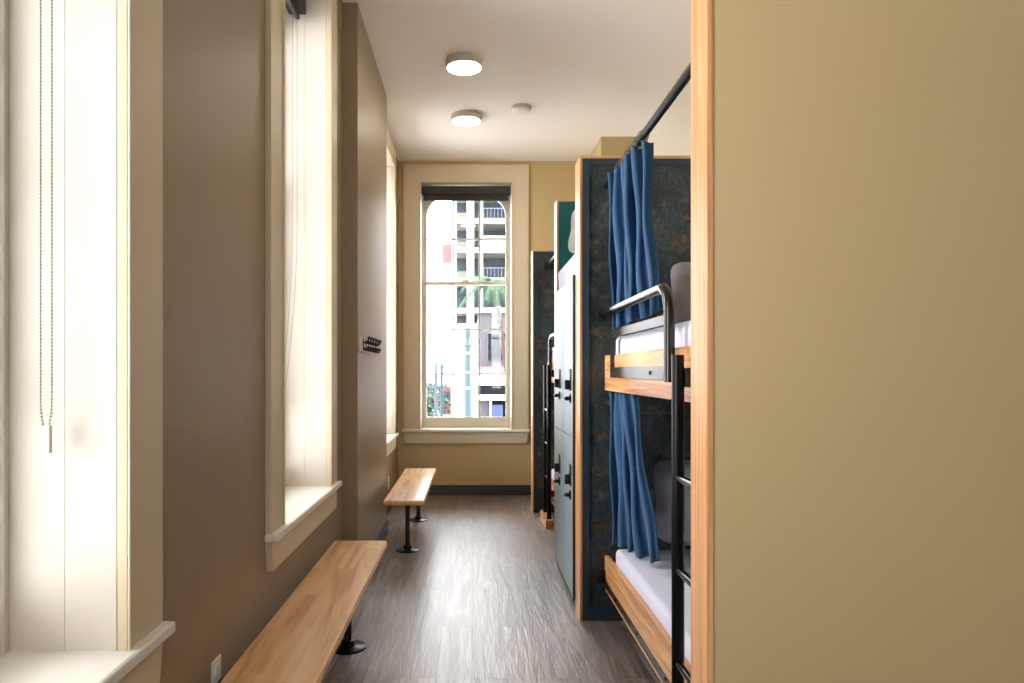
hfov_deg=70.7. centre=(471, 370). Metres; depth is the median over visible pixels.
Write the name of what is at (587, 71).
ceiling
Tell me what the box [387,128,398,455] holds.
window
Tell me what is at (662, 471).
pillow
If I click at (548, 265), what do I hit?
curtain rod
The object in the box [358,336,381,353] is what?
hook rail
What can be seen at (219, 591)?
wall
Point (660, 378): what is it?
bunk bed
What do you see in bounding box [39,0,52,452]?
roller blind
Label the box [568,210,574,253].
pillow
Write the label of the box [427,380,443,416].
street tree
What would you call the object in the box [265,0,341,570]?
window
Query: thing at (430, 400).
street tree
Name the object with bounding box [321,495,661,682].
floor
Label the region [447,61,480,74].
diffuser
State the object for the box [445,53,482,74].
ceiling light
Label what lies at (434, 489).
baseboard
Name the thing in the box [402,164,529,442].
window
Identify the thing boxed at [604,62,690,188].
curtain rod
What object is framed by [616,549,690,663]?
mattress
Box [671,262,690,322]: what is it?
pillow
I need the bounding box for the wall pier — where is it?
[343,3,386,540]
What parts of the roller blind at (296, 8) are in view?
bead chain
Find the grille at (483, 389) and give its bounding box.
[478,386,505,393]
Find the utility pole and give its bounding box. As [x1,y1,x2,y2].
[427,351,447,416]
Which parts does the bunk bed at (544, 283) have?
edge trim, panel frame, panel, edge trim, panel, trim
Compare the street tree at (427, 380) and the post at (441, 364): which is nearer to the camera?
the post at (441, 364)
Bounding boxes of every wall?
[117,0,397,682]
[398,161,576,484]
[591,137,647,155]
[648,80,690,155]
[713,0,1023,682]
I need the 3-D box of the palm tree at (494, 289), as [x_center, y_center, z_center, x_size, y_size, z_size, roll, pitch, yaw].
[0.865,0.865,27.120,3.112,8.873,3.264,0,0,33]
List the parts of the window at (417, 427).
sash, sash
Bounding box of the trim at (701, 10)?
[691,0,712,682]
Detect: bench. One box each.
[220,541,386,682]
[383,468,435,552]
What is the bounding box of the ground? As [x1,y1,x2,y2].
[427,410,450,416]
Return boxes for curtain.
[607,130,659,328]
[609,392,659,563]
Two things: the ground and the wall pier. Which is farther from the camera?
the ground
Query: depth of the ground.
87.73 m
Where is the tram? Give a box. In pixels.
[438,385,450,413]
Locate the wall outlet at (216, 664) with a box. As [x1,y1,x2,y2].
[211,654,220,682]
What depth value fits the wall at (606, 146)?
6.76 m
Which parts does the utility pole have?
post, cross arm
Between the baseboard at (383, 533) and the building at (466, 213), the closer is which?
the baseboard at (383, 533)
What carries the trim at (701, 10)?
attached to the wall at (868, 155)
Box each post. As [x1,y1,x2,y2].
[440,363,443,416]
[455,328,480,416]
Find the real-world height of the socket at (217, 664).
0.028 m
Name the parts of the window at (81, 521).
casing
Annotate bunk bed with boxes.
[531,200,574,563]
[575,156,690,682]
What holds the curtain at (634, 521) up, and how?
hanging from the bunk bed at (660, 378)
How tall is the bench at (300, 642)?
0.412 m
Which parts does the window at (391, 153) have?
casing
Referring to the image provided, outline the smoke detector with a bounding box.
[511,103,530,114]
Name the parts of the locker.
lock knob, handle, handle, door, door, lock knob, lock knob, door, handle, door, handle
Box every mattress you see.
[558,254,574,288]
[616,320,690,353]
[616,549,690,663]
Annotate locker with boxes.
[553,275,574,600]
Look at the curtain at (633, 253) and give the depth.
3.14 m
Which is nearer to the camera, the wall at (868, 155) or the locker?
the wall at (868, 155)
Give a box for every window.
[0,0,175,682]
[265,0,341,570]
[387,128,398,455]
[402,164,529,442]
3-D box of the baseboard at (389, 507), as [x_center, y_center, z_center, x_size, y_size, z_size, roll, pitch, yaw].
[-0.766,1.248,1.275,0.013,0.105,12.550,0,0,0]
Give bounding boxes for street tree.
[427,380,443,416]
[427,382,451,416]
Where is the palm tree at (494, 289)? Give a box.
[451,276,505,384]
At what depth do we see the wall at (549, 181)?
7.55 m
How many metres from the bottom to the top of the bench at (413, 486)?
0.412 m
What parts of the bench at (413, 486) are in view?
leg, seat, leg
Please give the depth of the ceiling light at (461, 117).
6.12 m
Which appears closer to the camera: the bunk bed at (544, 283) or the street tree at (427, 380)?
the bunk bed at (544, 283)
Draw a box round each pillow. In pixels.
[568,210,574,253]
[654,459,690,545]
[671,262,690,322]
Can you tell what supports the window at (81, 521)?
in the wall at (219, 591)
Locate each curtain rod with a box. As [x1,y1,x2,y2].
[544,256,553,270]
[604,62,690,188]
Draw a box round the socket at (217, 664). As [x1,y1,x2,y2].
[215,662,219,675]
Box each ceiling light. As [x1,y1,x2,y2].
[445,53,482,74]
[451,110,481,125]
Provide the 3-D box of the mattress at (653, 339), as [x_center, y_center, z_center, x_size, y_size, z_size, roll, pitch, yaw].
[1.174,-0.067,2.757,0.912,0.210,1.722,0,0,0]
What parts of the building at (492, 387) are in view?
shopfront post, cornice, display panel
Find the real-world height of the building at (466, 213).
38.000 m
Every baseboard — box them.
[375,520,387,540]
[387,505,392,514]
[428,485,530,494]
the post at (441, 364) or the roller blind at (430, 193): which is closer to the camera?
the roller blind at (430, 193)
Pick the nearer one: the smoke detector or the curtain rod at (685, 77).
the curtain rod at (685, 77)
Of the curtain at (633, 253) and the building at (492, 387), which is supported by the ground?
the building at (492, 387)
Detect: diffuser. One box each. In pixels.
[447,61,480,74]
[452,117,479,125]
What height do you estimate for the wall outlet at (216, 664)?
0.116 m
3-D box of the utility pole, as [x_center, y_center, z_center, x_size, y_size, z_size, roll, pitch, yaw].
[-1.500,2.150,30.000,1.000,6.300,0.220,0,0,0]
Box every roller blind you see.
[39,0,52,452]
[285,0,305,386]
[421,186,510,200]
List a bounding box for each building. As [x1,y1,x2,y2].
[442,201,505,322]
[451,323,476,416]
[477,308,505,416]
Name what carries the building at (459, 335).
on the ground
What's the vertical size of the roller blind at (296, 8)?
2.144 m
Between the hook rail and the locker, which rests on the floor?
the locker
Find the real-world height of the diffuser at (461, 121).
0.014 m
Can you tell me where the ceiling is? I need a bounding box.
[342,0,690,160]

